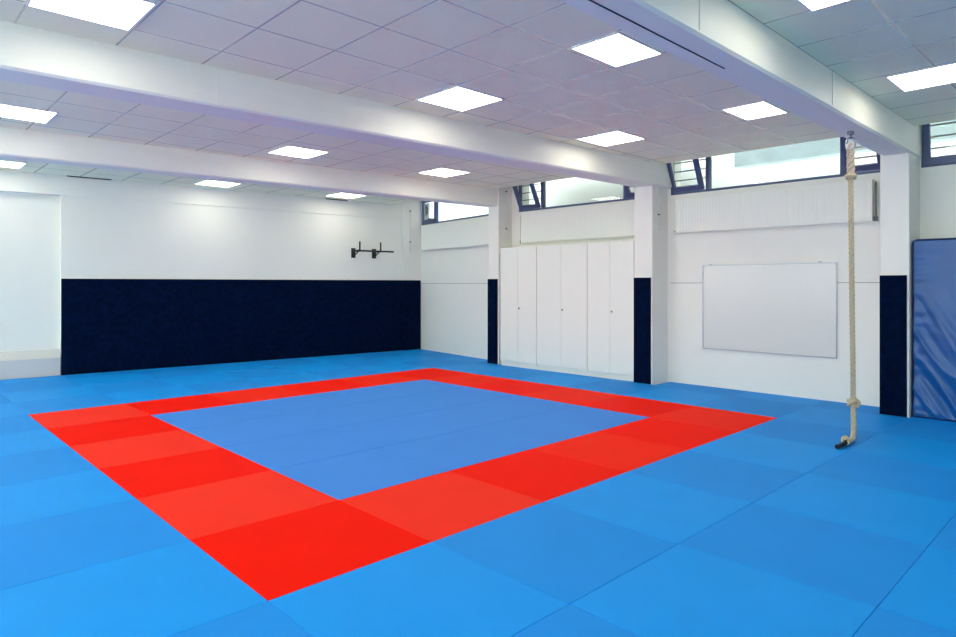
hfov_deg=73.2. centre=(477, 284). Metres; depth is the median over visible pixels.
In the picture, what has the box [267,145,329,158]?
recessed light
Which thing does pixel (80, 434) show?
mat
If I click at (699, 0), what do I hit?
trim
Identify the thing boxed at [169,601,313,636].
mat
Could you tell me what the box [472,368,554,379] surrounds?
mat
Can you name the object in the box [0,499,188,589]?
mat
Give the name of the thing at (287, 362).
mat
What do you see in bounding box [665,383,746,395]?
mat
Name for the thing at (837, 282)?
trim
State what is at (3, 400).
mat
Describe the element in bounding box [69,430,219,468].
mat
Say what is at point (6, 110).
recessed light
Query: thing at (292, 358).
mat
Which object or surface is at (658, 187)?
pipe
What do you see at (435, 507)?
mat
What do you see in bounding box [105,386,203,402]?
mat
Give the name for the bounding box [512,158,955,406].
wall
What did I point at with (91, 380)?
mat
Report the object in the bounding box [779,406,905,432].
mat
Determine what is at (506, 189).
pipe
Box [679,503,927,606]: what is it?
mat
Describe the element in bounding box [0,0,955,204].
ceiling
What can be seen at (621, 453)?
mat
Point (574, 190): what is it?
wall
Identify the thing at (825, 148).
window
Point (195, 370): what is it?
mat
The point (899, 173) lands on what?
column
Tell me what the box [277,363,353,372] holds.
mat
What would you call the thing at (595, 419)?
mat
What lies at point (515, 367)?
mat
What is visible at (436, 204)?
window
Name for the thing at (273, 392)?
mat
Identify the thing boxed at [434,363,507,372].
mat
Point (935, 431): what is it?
mat
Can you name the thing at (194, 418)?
mat
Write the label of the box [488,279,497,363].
padding
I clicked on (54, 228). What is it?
wall
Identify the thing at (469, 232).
radiator
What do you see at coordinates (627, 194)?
window
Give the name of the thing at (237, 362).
mat
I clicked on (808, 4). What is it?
diffuser
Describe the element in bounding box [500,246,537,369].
tall cabinet
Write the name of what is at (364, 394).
mat
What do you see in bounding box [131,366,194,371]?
mat
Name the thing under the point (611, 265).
tall cabinet
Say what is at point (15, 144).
beam
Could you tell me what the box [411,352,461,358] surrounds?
mat
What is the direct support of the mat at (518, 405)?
on the floor
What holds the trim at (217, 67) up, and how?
attached to the beam at (33, 56)
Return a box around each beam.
[0,20,673,188]
[0,127,497,206]
[561,0,921,158]
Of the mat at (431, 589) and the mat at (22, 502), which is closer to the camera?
the mat at (431, 589)
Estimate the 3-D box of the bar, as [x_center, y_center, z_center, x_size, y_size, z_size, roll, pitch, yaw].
[-2.293,-0.744,13.935,0.910,0.340,0.303,0,0,-38]
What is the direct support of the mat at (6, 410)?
on the floor
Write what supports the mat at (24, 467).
on the floor
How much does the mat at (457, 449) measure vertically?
0.040 m
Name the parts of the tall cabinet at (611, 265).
door, door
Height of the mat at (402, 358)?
0.040 m
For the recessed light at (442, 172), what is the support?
in the ceiling
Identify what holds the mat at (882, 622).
on the floor
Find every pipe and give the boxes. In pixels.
[409,209,410,251]
[505,189,506,240]
[658,187,659,230]
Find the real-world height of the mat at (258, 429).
0.040 m
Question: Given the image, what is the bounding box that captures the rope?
[835,131,860,448]
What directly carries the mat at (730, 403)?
on the floor
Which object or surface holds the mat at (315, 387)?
on the floor
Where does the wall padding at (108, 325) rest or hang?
attached to the wall at (54, 228)
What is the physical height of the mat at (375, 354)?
0.040 m
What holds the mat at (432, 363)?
on the floor
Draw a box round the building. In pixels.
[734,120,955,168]
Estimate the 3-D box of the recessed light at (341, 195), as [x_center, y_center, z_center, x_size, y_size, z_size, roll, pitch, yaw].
[-2.651,-1.788,12.903,0.604,0.012,0.604,0,0,-44]
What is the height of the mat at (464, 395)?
0.040 m
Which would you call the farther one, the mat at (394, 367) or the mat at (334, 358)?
the mat at (334, 358)
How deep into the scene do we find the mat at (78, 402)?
8.04 m
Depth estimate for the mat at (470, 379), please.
10.07 m
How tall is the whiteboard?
1.236 m
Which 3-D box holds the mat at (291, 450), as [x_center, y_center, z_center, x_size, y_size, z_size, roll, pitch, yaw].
[-1.636,1.506,5.866,0.998,0.040,0.992,0,0,-44]
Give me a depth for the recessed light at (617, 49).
4.89 m
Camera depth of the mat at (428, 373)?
10.76 m
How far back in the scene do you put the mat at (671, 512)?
4.35 m
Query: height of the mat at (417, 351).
0.040 m
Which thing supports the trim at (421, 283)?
attached to the wall at (454, 317)
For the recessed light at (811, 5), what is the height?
0.012 m
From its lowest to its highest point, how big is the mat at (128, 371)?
0.040 m
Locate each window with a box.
[421,201,487,224]
[513,182,634,211]
[666,137,879,194]
[921,121,955,167]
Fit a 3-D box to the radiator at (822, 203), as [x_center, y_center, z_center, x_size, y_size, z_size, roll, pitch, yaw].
[3.913,-1.028,8.760,0.103,0.505,2.693,0,0,-44]
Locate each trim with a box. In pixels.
[67,175,111,179]
[217,67,217,102]
[421,283,487,283]
[589,0,724,68]
[699,0,699,29]
[832,70,832,104]
[837,282,879,282]
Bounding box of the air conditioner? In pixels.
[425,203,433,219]
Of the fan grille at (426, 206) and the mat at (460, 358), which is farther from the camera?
the fan grille at (426, 206)
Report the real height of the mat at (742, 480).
0.040 m
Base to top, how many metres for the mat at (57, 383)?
0.040 m
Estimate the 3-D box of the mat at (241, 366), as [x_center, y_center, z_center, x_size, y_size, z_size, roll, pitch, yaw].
[-4.348,1.506,11.580,0.998,0.040,0.997,0,0,-44]
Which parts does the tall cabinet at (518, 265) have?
door, door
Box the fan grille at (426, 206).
[425,205,428,215]
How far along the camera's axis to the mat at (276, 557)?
3.65 m
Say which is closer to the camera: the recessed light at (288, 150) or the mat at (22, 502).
the mat at (22, 502)
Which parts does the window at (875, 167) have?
sash, sash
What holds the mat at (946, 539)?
on the floor
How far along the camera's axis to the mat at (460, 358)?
12.77 m
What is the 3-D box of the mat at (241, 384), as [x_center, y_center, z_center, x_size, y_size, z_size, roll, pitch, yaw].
[-3.684,1.506,9.445,0.998,0.040,0.997,0,0,-44]
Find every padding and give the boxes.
[61,279,420,374]
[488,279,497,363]
[634,278,650,383]
[880,275,906,416]
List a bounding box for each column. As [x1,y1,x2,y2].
[488,187,511,364]
[635,186,667,384]
[880,153,919,417]
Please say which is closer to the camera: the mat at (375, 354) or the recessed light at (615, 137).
the recessed light at (615, 137)
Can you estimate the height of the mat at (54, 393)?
0.040 m
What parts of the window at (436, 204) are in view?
sash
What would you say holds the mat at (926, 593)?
on the floor
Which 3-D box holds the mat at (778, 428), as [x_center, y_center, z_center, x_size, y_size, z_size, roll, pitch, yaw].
[3.327,1.506,6.471,0.998,0.040,0.997,0,0,-44]
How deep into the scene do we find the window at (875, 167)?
9.23 m
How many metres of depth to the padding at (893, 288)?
7.29 m
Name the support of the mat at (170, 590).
on the floor
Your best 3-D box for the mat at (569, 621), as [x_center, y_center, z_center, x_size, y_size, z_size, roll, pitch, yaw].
[0.412,1.506,2.288,0.998,0.040,0.997,0,0,-44]
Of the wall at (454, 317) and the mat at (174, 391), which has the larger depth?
the wall at (454, 317)
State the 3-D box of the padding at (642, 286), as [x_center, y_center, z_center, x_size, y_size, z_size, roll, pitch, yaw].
[2.473,0.690,9.685,0.022,1.591,0.287,0,0,-44]
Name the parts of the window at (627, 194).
sash, sash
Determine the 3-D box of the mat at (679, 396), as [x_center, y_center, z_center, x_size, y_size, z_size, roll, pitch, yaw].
[2.664,1.506,8.607,0.998,0.040,0.997,0,0,-44]
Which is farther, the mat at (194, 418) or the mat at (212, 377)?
the mat at (212, 377)
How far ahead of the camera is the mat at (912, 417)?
7.04 m
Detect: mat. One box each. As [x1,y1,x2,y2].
[0,375,66,383]
[0,378,82,392]
[0,393,11,403]
[0,403,27,417]
[0,415,45,434]
[0,429,68,456]
[0,447,96,485]
[0,469,135,526]
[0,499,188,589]
[0,540,266,636]
[1,385,101,402]
[14,394,123,414]
[29,403,148,428]
[47,415,181,445]
[62,370,134,377]
[69,372,156,384]
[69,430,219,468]
[99,447,270,498]
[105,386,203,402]
[125,394,234,414]
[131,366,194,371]
[137,470,337,539]
[138,367,219,377]
[151,404,272,429]
[157,373,243,385]
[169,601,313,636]
[181,379,272,393]
[183,416,316,446]
[190,500,430,600]
[195,362,249,366]
[199,362,272,372]
[207,386,308,403]
[222,430,373,469]
[239,395,348,415]
[248,373,331,385]
[251,358,296,361]
[251,358,323,366]
[269,542,568,636]
[273,448,446,499]
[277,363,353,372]
[277,379,369,394]
[300,355,367,362]
[306,368,383,378]
[310,386,411,403]
[337,373,423,385]
[340,471,543,541]
[346,352,406,357]
[354,363,430,372]
[369,355,437,362]
[372,379,466,394]
[377,431,529,470]
[387,349,435,354]
[389,368,468,378]
[402,359,468,367]
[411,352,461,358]
[416,387,516,404]
[425,373,513,386]
[433,502,677,603]
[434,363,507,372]
[440,356,487,362]
[450,449,624,501]
[459,417,596,448]
[466,395,576,416]
[469,380,561,394]
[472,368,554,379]
[477,361,514,367]
[511,604,641,636]
[515,367,559,373]
[515,374,601,386]
[520,387,623,404]
[525,405,648,430]
[533,431,687,471]
[545,472,751,543]
[556,373,607,379]
[568,380,661,394]
[571,544,876,636]
[580,396,692,416]
[598,417,736,449]
[608,379,680,386]
[624,387,727,405]
[628,450,805,502]
[651,406,775,431]
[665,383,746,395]
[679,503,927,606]
[689,432,846,472]
[694,396,808,417]
[732,391,824,405]
[740,418,878,450]
[754,473,955,545]
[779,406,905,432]
[808,451,955,502]
[812,401,906,417]
[848,433,955,468]
[853,607,955,636]
[878,546,955,631]
[880,418,955,443]
[907,416,955,424]
[912,238,955,421]
[929,514,955,552]
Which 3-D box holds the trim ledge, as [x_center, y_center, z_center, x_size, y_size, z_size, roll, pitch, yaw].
[-9.740,1.296,8.408,7.188,0.460,0.150,0,0,-38]
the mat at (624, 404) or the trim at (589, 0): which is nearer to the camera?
the trim at (589, 0)
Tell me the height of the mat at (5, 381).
0.040 m
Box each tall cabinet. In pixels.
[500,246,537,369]
[537,243,588,375]
[588,241,634,381]
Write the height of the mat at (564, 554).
0.040 m
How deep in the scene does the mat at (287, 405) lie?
7.97 m
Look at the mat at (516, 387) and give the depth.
9.29 m
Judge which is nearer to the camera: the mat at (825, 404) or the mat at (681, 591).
the mat at (681, 591)
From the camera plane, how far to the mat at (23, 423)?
6.83 m
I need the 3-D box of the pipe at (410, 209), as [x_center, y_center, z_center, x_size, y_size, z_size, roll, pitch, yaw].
[-1.542,-1.224,14.655,0.032,0.980,0.026,0,0,-38]
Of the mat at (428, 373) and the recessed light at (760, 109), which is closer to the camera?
the recessed light at (760, 109)
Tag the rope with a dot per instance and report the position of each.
(854, 403)
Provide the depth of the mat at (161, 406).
7.97 m
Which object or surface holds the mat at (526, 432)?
on the floor
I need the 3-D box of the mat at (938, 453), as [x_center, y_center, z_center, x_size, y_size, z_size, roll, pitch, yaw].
[4.019,1.506,5.750,0.998,0.040,0.997,0,0,-44]
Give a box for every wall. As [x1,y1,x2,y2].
[0,170,420,374]
[421,216,487,359]
[425,140,955,220]
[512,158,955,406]
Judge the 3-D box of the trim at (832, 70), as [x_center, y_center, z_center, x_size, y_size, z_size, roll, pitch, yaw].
[2.963,-1.649,5.396,0.006,0.290,0.024,0,0,-44]
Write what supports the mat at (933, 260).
on the mat at (912, 417)
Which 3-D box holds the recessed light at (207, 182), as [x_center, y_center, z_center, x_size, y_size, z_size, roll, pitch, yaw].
[-4.606,-1.788,11.388,0.604,0.012,0.604,0,0,-44]
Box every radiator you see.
[422,217,487,250]
[520,201,634,242]
[674,179,877,232]
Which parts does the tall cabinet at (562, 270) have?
door, door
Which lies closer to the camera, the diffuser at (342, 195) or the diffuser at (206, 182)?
the diffuser at (206, 182)
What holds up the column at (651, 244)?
on the floor
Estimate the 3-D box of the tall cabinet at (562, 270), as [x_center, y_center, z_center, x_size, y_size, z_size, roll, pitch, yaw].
[1.534,0.426,11.000,0.397,2.200,1.086,0,0,-44]
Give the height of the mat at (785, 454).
0.040 m
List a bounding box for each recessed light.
[0,103,58,123]
[0,160,26,168]
[26,0,157,30]
[194,179,241,187]
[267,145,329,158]
[325,192,366,198]
[416,85,503,111]
[417,167,470,176]
[570,31,662,66]
[576,130,645,146]
[722,100,787,119]
[796,0,851,11]
[885,62,955,91]
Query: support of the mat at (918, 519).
on the floor
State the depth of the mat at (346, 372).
10.76 m
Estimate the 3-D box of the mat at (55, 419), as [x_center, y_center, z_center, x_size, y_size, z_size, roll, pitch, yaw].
[-4.435,1.506,7.339,0.998,0.040,0.997,0,0,-44]
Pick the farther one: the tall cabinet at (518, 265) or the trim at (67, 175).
the tall cabinet at (518, 265)
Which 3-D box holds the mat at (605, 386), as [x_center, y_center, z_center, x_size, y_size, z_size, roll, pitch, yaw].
[1.971,1.506,9.328,0.998,0.040,0.997,0,0,-44]
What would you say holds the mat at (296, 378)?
on the floor
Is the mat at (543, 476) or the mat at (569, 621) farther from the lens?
the mat at (543, 476)
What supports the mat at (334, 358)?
on the floor
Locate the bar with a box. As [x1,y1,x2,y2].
[351,241,393,258]
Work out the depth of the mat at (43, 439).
6.05 m
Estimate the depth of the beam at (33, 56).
5.65 m
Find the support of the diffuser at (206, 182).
attached to the recessed light at (207, 182)
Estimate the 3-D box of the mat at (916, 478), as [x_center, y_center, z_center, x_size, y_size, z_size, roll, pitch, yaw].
[3.298,1.506,5.058,0.998,0.040,0.997,0,0,-44]
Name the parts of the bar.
wall plate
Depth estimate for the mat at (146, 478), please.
5.11 m
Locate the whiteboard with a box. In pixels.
[702,261,836,358]
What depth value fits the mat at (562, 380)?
9.97 m
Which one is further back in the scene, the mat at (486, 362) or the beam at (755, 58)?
the mat at (486, 362)
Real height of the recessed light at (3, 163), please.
0.012 m
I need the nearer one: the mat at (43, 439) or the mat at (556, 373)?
the mat at (43, 439)
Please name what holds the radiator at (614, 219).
attached to the wall at (819, 378)
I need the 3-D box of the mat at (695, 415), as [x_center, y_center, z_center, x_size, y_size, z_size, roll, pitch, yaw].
[2.635,1.506,7.193,0.998,0.040,0.997,0,0,-44]
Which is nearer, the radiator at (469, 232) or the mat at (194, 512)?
the mat at (194, 512)
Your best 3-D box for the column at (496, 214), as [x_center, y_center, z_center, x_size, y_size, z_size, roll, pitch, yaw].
[0.426,-0.254,12.228,0.375,3.560,0.275,0,0,-44]
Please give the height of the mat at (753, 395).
0.040 m
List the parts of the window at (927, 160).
frame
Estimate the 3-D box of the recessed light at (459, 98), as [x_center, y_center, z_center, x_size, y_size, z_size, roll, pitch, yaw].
[-0.172,-1.788,6.204,0.604,0.012,0.604,0,0,-44]
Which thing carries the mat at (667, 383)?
on the floor
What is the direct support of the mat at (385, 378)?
on the floor
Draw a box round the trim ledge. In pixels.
[0,349,59,379]
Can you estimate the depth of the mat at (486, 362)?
11.97 m
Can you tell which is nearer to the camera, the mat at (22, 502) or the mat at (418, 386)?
the mat at (22, 502)
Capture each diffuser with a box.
[197,180,237,186]
[328,193,363,197]
[800,0,846,9]
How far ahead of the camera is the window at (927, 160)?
7.44 m
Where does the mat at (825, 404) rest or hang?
on the floor
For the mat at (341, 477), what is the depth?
5.09 m
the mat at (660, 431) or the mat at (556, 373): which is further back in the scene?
the mat at (556, 373)
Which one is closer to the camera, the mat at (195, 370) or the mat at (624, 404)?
the mat at (624, 404)
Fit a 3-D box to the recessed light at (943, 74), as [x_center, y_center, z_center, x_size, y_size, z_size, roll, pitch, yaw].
[3.930,-1.788,5.525,0.604,0.012,0.604,0,0,-44]
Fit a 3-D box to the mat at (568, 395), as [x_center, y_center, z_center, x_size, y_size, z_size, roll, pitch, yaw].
[1.250,1.506,8.636,0.998,0.040,0.997,0,0,-44]
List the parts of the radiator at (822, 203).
panel, panel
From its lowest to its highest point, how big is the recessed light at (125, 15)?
0.012 m

